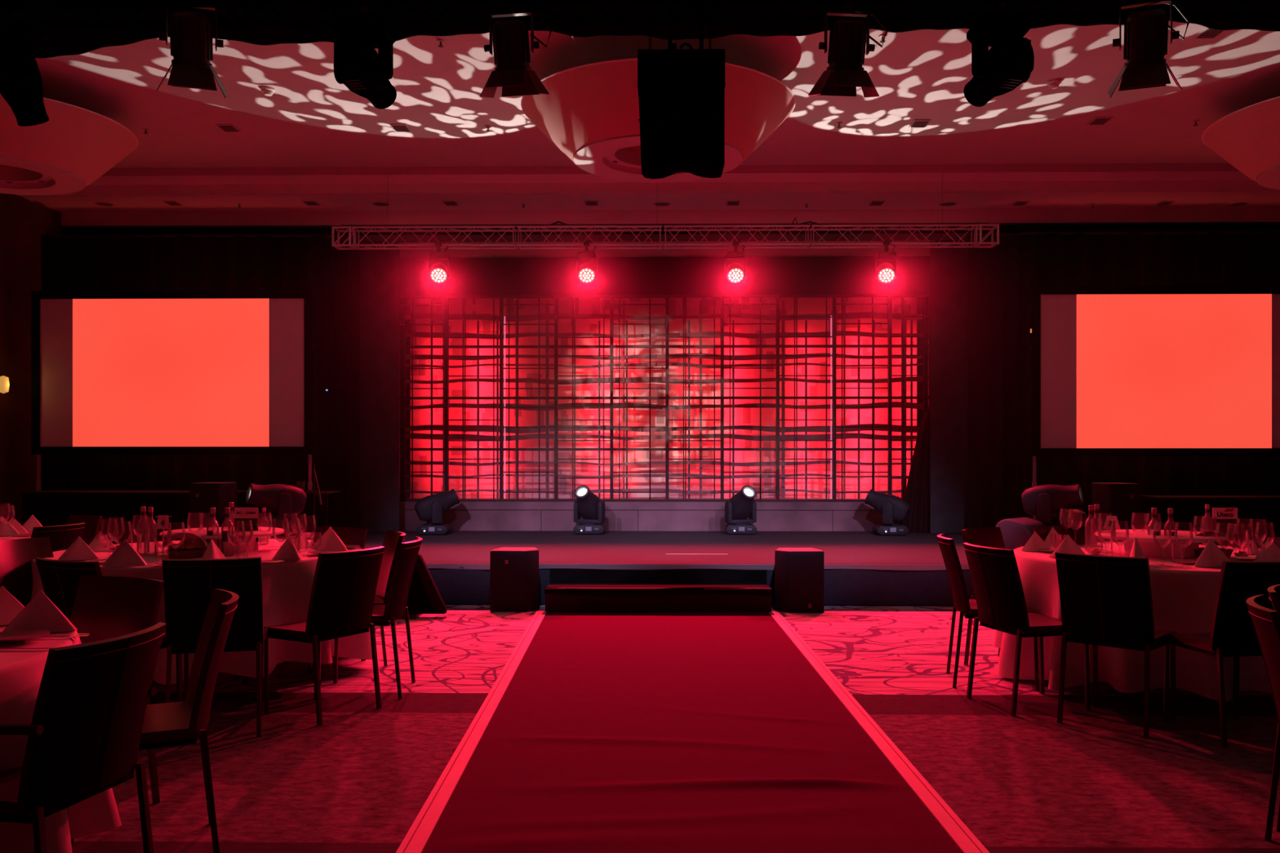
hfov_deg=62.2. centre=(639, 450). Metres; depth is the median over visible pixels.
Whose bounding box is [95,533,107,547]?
water glass
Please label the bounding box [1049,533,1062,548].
water glass
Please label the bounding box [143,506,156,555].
water bottle
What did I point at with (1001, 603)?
dining chair
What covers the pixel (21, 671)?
tablecloth
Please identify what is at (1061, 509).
wine glass
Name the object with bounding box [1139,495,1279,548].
buffet table
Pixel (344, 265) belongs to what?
stage curtain
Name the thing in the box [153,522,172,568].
wine glass
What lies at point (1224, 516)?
sign
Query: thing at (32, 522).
folded napkin
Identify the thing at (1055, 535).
water glass
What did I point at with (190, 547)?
bread roll
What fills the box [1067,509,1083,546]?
wine glass
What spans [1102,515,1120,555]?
table number card
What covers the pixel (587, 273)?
light
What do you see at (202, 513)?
wine glass
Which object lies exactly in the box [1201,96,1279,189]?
lampshade
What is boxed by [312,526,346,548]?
folded napkin
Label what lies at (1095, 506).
water bottle
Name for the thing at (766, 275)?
valance
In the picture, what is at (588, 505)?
light
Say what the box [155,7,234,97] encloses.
lamp
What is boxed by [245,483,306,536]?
light
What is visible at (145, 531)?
wine glass
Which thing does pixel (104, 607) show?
dining chair
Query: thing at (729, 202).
air vent
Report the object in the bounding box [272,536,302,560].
folded napkin
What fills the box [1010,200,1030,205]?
air vent
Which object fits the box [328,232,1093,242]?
trim
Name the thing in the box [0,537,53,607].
dining chair
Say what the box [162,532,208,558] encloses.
bread basket
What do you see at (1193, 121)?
sprinkler
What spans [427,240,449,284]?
light
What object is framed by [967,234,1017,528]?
stage curtain
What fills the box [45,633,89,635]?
table knife
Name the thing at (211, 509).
water bottle
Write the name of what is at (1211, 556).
folded napkin
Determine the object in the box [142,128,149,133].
sprinkler
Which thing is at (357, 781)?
floor
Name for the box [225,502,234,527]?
water bottle
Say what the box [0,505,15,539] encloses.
wine glass
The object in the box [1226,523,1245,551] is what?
wine glass
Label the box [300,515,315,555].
wine glass
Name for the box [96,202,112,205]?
grille
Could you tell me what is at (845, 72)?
lamp
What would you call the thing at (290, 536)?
water glass
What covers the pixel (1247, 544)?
wine glass
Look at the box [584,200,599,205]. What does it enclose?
air vent
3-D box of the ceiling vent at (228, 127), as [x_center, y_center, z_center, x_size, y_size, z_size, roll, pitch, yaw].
[-3.964,-3.111,10.225,0.160,0.018,0.220,0,0,1]
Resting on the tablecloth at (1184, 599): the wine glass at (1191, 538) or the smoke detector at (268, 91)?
the wine glass at (1191, 538)
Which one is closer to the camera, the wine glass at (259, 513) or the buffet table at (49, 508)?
the wine glass at (259, 513)
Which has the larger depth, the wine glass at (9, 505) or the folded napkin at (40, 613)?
the wine glass at (9, 505)
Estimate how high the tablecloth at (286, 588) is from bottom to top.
0.689 m
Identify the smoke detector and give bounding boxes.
[261,86,275,96]
[1046,78,1062,88]
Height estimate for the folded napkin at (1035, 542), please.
0.118 m
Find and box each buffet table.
[22,490,247,544]
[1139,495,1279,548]
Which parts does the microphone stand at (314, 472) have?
hanging rod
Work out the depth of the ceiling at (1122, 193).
12.32 m
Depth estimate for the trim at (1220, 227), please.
13.08 m
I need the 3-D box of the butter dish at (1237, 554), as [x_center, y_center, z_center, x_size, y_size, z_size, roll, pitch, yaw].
[3.573,0.612,6.300,0.090,0.032,0.090,0,0,-28]
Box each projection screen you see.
[31,289,314,490]
[1030,285,1279,519]
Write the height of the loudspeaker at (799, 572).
0.524 m
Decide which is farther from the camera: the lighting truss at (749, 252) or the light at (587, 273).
the lighting truss at (749, 252)
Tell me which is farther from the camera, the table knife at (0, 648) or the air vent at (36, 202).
the air vent at (36, 202)
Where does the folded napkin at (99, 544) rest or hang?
on the tablecloth at (286, 588)
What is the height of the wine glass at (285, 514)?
0.241 m
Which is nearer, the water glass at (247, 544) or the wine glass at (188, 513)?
the water glass at (247, 544)
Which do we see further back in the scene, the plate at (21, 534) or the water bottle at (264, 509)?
the plate at (21, 534)
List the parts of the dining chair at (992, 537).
leg, backrest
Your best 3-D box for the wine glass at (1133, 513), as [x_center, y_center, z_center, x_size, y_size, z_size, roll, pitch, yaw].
[3.131,0.509,6.657,0.095,0.241,0.095,0,0,1]
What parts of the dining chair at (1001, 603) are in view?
leg, backrest, leg, seat, seat frame, leg, leg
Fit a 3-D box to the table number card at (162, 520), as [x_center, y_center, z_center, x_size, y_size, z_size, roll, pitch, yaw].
[-2.887,0.510,6.433,0.082,0.240,0.060,0,0,-41]
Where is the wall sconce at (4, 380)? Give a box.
[0,375,9,393]
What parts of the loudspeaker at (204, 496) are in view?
panel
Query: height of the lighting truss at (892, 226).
0.822 m
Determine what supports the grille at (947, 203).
attached to the ceiling speaker at (944, 203)
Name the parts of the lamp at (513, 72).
tilt knob, barn door, barn door, barn door, tilt knob, barn door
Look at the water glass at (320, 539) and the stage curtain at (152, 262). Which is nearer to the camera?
the water glass at (320, 539)
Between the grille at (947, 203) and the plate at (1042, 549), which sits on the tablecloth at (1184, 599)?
the plate at (1042, 549)
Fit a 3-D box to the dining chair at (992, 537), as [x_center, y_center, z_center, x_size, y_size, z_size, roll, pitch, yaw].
[2.391,0.946,6.830,0.441,0.869,0.568,0,0,-41]
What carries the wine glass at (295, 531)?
on the tablecloth at (286, 588)
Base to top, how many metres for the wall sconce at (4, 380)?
0.200 m
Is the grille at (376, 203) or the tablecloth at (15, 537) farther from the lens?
the grille at (376, 203)
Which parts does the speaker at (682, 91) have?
rigging frame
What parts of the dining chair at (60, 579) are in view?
backrest, seat frame, seat, leg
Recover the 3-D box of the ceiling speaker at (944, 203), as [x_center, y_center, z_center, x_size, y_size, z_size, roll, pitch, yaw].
[3.657,-2.934,12.600,0.216,0.012,0.216,0,0,1]
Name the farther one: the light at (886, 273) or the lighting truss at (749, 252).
the lighting truss at (749, 252)
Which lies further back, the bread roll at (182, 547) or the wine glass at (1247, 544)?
the bread roll at (182, 547)
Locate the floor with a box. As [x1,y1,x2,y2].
[71,604,1279,852]
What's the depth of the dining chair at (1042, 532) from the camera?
7.17 m
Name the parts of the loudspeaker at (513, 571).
panel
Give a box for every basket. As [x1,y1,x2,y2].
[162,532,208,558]
[1194,531,1234,558]
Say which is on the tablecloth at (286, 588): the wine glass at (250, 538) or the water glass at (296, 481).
the wine glass at (250, 538)
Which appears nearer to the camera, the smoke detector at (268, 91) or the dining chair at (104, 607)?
the dining chair at (104, 607)
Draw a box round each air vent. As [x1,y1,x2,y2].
[30,200,48,205]
[161,200,183,205]
[301,200,320,205]
[441,200,458,205]
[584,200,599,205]
[725,200,740,205]
[867,200,885,205]
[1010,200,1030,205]
[1153,200,1176,205]
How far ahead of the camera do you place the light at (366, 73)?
6.52 m
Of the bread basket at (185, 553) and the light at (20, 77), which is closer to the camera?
the bread basket at (185, 553)
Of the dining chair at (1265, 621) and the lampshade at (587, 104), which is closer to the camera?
the dining chair at (1265, 621)
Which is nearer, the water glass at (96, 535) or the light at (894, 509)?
the water glass at (96, 535)
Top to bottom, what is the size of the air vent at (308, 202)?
0.018 m
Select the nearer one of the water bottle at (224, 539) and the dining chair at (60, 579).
the dining chair at (60, 579)
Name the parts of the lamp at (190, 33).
tilt knob, barn door, barn door, barn door, barn door, tilt knob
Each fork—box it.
[39,635,88,637]
[113,564,151,568]
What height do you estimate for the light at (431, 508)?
0.545 m
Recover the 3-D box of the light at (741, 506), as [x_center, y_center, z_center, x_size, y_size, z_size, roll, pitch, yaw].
[1.217,0.708,12.805,0.384,0.594,0.504,0,0,1]
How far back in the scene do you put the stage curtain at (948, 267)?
12.89 m
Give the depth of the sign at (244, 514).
6.71 m
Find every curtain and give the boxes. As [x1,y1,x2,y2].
[40,234,328,523]
[328,237,359,528]
[360,243,399,533]
[900,406,929,533]
[929,240,968,533]
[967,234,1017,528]
[1017,231,1279,529]
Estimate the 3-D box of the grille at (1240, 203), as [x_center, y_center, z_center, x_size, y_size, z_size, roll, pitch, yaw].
[7.114,-2.932,12.600,0.180,0.001,0.180,0,0,1]
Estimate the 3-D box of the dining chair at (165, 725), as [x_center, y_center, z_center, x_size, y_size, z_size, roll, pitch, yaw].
[-1.681,0.946,3.655,0.568,0.869,0.441,0,0,-25]
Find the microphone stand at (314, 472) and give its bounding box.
[313,463,322,515]
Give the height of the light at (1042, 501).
0.487 m
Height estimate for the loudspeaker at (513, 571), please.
0.524 m
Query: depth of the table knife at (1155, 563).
5.77 m
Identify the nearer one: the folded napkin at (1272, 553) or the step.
the folded napkin at (1272, 553)
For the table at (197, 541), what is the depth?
6.54 m
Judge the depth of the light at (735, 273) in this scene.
11.74 m
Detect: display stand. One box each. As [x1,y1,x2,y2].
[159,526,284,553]
[1094,529,1230,557]
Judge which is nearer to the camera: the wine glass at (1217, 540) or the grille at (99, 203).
the wine glass at (1217, 540)
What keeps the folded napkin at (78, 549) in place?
on the tablecloth at (286, 588)
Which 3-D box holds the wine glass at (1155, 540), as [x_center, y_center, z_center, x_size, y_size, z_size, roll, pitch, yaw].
[2.830,0.509,5.750,0.095,0.241,0.095,0,0,1]
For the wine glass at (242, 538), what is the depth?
5.82 m
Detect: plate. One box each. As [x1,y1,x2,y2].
[0,629,50,641]
[16,533,31,535]
[84,559,106,563]
[261,560,284,564]
[307,551,333,554]
[345,545,360,547]
[1039,548,1055,551]
[1232,555,1255,559]
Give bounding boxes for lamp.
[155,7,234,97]
[480,4,551,97]
[808,3,887,97]
[1107,0,1190,97]
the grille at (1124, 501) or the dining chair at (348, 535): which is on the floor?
the dining chair at (348, 535)
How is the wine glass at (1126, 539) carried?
on the tablecloth at (1184, 599)
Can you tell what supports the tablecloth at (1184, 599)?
on the round table
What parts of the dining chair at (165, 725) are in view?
seat frame, seat, leg, leg, backrest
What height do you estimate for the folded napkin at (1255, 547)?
0.141 m
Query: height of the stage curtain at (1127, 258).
3.948 m
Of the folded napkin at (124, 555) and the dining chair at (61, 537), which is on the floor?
the dining chair at (61, 537)
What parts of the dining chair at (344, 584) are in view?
leg, seat, leg, seat frame, backrest, leg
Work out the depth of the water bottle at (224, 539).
6.38 m
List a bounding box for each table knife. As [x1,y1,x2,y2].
[0,648,52,649]
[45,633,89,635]
[1155,563,1184,568]
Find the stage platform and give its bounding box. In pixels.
[364,530,974,605]
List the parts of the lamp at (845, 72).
barn door, tilt knob, barn door, barn door, barn door, tilt knob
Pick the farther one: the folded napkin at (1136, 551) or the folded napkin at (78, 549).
the folded napkin at (78, 549)
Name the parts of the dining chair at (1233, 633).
leg, seat, seat frame, leg, leg, backrest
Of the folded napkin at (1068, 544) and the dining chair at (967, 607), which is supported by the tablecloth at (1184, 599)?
the folded napkin at (1068, 544)
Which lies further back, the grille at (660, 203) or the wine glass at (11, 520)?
the grille at (660, 203)
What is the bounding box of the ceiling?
[35,20,1279,168]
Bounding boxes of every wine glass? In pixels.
[0,503,11,536]
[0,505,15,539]
[100,519,118,544]
[106,517,124,542]
[113,520,132,545]
[131,515,148,555]
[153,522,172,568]
[166,522,186,549]
[186,512,203,532]
[200,512,216,532]
[226,520,245,558]
[235,520,253,557]
[256,512,272,551]
[271,518,289,560]
[282,513,297,536]
[283,518,301,560]
[291,513,307,553]
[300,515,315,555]
[1058,508,1074,529]
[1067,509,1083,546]
[1097,513,1112,552]
[1097,520,1115,546]
[1111,520,1129,546]
[1130,512,1146,532]
[1145,513,1161,532]
[1152,522,1172,567]
[1173,522,1193,567]
[1192,515,1210,536]
[1200,515,1217,537]
[1215,522,1233,568]
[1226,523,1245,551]
[1231,524,1252,560]
[1235,518,1253,561]
[1248,519,1267,561]
[1254,522,1275,561]
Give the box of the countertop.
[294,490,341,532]
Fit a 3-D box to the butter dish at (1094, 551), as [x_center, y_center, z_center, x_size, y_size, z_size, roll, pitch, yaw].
[2.780,0.612,6.500,0.090,0.032,0.090,0,0,1]
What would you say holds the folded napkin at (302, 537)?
on the tablecloth at (286, 588)
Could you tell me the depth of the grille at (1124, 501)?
10.63 m
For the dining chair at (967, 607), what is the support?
on the floor
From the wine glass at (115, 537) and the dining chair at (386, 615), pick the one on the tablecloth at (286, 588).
the wine glass at (115, 537)
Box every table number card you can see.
[155,515,172,555]
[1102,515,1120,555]
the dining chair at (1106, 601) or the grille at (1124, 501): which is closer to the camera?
the dining chair at (1106, 601)
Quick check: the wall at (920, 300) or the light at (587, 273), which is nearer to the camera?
the light at (587, 273)
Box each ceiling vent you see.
[215,123,241,132]
[390,123,412,132]
[908,119,931,127]
[1086,116,1113,124]
[1192,26,1225,39]
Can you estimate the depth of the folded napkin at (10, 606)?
3.87 m
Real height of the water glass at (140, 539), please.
0.100 m
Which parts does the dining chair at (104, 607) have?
backrest, leg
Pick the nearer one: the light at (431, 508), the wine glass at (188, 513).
the wine glass at (188, 513)
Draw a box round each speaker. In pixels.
[94,201,114,206]
[371,201,390,206]
[637,4,725,178]
[653,201,671,206]
[938,201,957,206]
[1228,201,1249,206]
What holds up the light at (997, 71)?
hanging from the truss
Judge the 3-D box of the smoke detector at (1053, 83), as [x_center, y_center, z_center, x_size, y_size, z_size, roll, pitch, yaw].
[3.492,-3.091,8.947,0.120,0.058,0.120,0,0,1]
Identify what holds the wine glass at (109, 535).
on the tablecloth at (286, 588)
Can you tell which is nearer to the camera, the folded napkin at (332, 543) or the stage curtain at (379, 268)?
the folded napkin at (332, 543)
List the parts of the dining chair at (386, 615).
leg, leg, seat, seat frame, leg, backrest, leg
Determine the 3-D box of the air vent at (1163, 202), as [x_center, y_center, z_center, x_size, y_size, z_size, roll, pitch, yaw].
[6.202,-2.931,12.545,0.160,0.018,0.220,0,0,1]
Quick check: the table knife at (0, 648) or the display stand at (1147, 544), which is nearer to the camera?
the table knife at (0, 648)
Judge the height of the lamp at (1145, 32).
0.606 m
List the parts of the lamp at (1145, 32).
tilt knob, barn door, barn door, barn door, barn door, tilt knob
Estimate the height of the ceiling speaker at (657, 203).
0.012 m
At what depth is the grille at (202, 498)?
10.78 m
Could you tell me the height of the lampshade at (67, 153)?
0.712 m
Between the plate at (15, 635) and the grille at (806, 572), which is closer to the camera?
the plate at (15, 635)
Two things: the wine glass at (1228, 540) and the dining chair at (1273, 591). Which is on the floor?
the dining chair at (1273, 591)
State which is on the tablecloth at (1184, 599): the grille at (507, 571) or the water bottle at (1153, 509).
the water bottle at (1153, 509)
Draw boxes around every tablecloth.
[0,532,31,540]
[0,624,121,852]
[31,538,372,684]
[992,542,1272,702]
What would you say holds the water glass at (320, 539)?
on the tablecloth at (286, 588)
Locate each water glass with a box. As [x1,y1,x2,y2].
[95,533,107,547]
[130,533,142,549]
[155,545,168,561]
[236,541,248,558]
[289,536,300,552]
[296,480,305,491]
[296,537,307,551]
[310,532,321,548]
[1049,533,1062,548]
[1053,533,1066,548]
[1170,543,1183,561]
[1237,538,1249,551]
[1250,540,1263,551]
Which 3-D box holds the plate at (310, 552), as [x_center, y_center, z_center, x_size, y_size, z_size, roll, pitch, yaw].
[-1.943,0.619,6.466,0.152,0.010,0.152,0,0,1]
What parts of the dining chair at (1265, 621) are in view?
backrest, leg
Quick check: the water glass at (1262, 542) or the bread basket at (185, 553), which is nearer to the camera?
the bread basket at (185, 553)
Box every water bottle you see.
[136,506,149,553]
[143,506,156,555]
[206,507,218,548]
[221,507,233,555]
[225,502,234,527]
[258,507,268,544]
[1084,505,1097,551]
[1090,504,1102,550]
[1147,507,1160,535]
[1164,508,1175,536]
[1201,504,1213,546]
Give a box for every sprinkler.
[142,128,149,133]
[436,39,444,47]
[484,124,491,131]
[835,121,842,128]
[878,34,886,42]
[1191,120,1199,125]
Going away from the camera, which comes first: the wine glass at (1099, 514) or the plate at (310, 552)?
the plate at (310, 552)
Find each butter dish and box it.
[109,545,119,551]
[1086,547,1102,554]
[1233,551,1250,556]
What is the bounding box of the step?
[544,568,772,613]
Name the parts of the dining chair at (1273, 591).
backrest, leg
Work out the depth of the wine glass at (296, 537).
6.11 m
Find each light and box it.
[0,11,57,126]
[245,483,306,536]
[328,6,396,108]
[414,488,459,535]
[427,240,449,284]
[573,485,604,534]
[575,240,597,284]
[724,239,746,284]
[724,485,756,534]
[864,488,910,535]
[875,238,897,284]
[963,2,1037,106]
[1021,484,1083,527]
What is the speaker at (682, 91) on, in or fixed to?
hanging from the truss
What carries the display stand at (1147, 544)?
on the tablecloth at (1184, 599)
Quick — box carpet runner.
[395,611,989,852]
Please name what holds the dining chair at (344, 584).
on the floor
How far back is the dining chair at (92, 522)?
8.40 m
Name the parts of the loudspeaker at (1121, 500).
panel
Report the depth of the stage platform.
10.05 m
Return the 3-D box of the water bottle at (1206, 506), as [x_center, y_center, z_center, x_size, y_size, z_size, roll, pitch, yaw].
[3.776,0.493,7.060,0.068,0.273,0.068,0,0,1]
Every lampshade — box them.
[0,93,137,195]
[520,57,795,182]
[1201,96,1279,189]
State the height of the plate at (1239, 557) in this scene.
0.010 m
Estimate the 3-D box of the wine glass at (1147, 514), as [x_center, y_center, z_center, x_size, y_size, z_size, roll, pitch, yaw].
[3.191,0.509,6.599,0.095,0.241,0.095,0,0,1]
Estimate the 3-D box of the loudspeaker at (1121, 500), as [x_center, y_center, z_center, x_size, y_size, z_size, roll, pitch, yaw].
[4.808,0.589,10.794,0.409,0.524,0.357,0,0,1]
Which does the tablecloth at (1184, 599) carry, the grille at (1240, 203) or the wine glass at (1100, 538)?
the wine glass at (1100, 538)
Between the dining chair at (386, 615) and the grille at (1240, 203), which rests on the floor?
the dining chair at (386, 615)
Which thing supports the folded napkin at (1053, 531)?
on the tablecloth at (1184, 599)
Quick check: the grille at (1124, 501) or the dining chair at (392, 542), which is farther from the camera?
the grille at (1124, 501)
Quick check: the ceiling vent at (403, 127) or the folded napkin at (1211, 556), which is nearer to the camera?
the folded napkin at (1211, 556)
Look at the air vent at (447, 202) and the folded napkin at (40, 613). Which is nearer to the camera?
the folded napkin at (40, 613)
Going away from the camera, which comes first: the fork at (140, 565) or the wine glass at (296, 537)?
the fork at (140, 565)
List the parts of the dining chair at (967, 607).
leg, backrest, leg, seat frame, seat, leg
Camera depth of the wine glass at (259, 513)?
6.64 m
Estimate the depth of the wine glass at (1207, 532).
6.31 m
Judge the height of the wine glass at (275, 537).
0.241 m
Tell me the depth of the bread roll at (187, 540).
6.30 m
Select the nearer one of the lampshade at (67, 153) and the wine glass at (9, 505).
the wine glass at (9, 505)
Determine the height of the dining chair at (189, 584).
0.869 m
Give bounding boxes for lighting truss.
[331,217,999,249]
[391,240,935,257]
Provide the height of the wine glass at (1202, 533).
0.241 m
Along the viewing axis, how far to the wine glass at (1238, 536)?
6.06 m
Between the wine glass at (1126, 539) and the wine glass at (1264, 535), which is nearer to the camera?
the wine glass at (1126, 539)
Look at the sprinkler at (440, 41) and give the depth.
8.06 m
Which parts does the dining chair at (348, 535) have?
leg, backrest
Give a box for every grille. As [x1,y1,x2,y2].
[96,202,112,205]
[190,486,218,528]
[373,202,388,205]
[490,555,524,609]
[654,202,669,205]
[788,555,823,610]
[940,202,955,205]
[1110,487,1139,529]
[1231,202,1247,205]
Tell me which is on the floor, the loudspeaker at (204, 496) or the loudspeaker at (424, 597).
the loudspeaker at (424, 597)
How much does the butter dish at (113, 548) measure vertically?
0.032 m
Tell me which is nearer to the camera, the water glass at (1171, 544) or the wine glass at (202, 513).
the water glass at (1171, 544)
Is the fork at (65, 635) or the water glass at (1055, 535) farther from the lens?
the water glass at (1055, 535)
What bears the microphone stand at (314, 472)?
on the floor
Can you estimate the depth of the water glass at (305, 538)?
6.70 m
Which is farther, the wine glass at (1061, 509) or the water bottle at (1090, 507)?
the wine glass at (1061, 509)
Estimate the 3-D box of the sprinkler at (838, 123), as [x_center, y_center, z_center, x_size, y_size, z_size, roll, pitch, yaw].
[1.894,-3.098,10.090,0.060,0.045,0.060,0,0,1]
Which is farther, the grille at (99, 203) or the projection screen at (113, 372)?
the grille at (99, 203)
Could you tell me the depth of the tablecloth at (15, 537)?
7.76 m
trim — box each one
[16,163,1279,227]
[66,223,1279,235]
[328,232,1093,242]
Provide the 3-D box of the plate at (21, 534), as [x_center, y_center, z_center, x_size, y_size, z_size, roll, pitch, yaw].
[-4.539,0.619,7.875,0.152,0.010,0.152,0,0,1]
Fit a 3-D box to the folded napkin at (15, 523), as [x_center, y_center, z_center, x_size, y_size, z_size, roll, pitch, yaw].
[-4.735,0.565,8.012,0.218,0.128,0.093,0,0,-22]
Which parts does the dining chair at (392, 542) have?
seat, leg, backrest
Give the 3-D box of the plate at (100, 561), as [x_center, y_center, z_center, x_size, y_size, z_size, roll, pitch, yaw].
[-3.025,0.619,5.935,0.152,0.010,0.152,0,0,1]
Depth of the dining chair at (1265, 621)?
3.53 m
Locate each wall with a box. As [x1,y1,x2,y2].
[0,193,66,525]
[360,240,957,530]
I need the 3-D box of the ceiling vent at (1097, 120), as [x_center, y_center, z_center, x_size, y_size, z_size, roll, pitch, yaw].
[4.336,-3.111,10.007,0.160,0.018,0.220,0,0,1]
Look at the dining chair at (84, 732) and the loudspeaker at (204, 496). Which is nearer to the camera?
the dining chair at (84, 732)
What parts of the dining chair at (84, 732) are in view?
armrest, leg, seat frame, seat, leg, armrest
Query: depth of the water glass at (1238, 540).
6.50 m
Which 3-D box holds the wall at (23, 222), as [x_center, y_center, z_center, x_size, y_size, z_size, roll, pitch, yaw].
[-7.282,-0.920,7.320,0.100,4.600,16.400,0,0,1]
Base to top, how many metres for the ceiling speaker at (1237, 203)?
0.012 m
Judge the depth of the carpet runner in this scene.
4.71 m
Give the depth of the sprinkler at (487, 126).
10.18 m
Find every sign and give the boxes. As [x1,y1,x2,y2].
[234,507,258,551]
[1212,507,1237,544]
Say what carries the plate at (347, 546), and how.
on the tablecloth at (286, 588)
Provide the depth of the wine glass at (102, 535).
6.00 m
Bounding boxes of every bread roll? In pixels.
[168,543,177,551]
[175,542,186,550]
[183,537,191,544]
[185,543,195,551]
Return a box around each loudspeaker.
[190,482,237,528]
[398,553,447,619]
[489,547,538,612]
[774,547,824,613]
[1090,482,1139,533]
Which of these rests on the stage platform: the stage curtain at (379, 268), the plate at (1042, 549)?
the stage curtain at (379, 268)
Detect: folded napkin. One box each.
[0,517,19,536]
[0,586,24,625]
[2,590,77,632]
[9,519,28,533]
[22,514,42,532]
[57,536,100,560]
[88,531,115,551]
[102,539,146,566]
[201,539,225,559]
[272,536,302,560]
[292,534,311,548]
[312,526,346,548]
[315,530,348,551]
[1021,531,1049,551]
[1044,527,1062,546]
[1048,534,1085,557]
[1129,537,1145,557]
[1193,538,1229,567]
[1240,529,1259,554]
[1253,537,1279,561]
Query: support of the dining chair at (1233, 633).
on the floor
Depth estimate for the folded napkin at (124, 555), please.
5.82 m
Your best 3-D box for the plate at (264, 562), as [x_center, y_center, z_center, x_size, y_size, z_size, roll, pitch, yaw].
[-2.057,0.619,5.906,0.152,0.010,0.152,0,0,1]
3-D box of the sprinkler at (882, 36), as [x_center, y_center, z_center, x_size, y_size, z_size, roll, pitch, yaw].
[1.824,-3.098,7.974,0.060,0.045,0.060,0,0,1]
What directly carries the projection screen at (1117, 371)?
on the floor
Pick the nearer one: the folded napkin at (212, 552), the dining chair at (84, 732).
the dining chair at (84, 732)
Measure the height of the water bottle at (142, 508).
0.287 m
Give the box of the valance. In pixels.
[399,256,929,295]
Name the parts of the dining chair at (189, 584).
leg, leg, backrest, seat frame, seat, leg, leg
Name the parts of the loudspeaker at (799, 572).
panel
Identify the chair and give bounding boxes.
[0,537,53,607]
[0,622,166,852]
[31,523,85,551]
[35,556,182,702]
[66,514,102,545]
[66,588,239,852]
[70,576,164,804]
[162,556,268,737]
[260,546,384,726]
[307,526,368,674]
[311,530,405,684]
[317,536,422,698]
[936,533,1041,691]
[960,527,1004,665]
[963,542,1090,716]
[995,517,1047,549]
[1033,526,1093,544]
[1054,551,1177,738]
[1162,560,1279,747]
[1245,594,1279,841]
[1266,584,1279,832]
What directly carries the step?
on the floor
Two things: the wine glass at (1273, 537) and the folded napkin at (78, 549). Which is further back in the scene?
the folded napkin at (78, 549)
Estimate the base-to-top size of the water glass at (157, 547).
0.100 m
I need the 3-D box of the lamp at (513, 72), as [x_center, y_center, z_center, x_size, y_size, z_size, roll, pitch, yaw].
[-0.758,-2.480,6.591,0.435,0.598,0.374,0,0,10]
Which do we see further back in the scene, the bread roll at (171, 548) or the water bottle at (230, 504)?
the water bottle at (230, 504)
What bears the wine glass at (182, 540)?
on the tablecloth at (286, 588)
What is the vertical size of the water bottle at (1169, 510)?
0.287 m
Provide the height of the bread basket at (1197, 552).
0.153 m
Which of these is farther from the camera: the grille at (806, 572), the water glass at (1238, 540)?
the grille at (806, 572)
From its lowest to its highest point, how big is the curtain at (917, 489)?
1.550 m
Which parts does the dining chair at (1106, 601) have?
leg, leg, backrest, seat frame, seat, leg, leg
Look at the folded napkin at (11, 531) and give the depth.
7.86 m

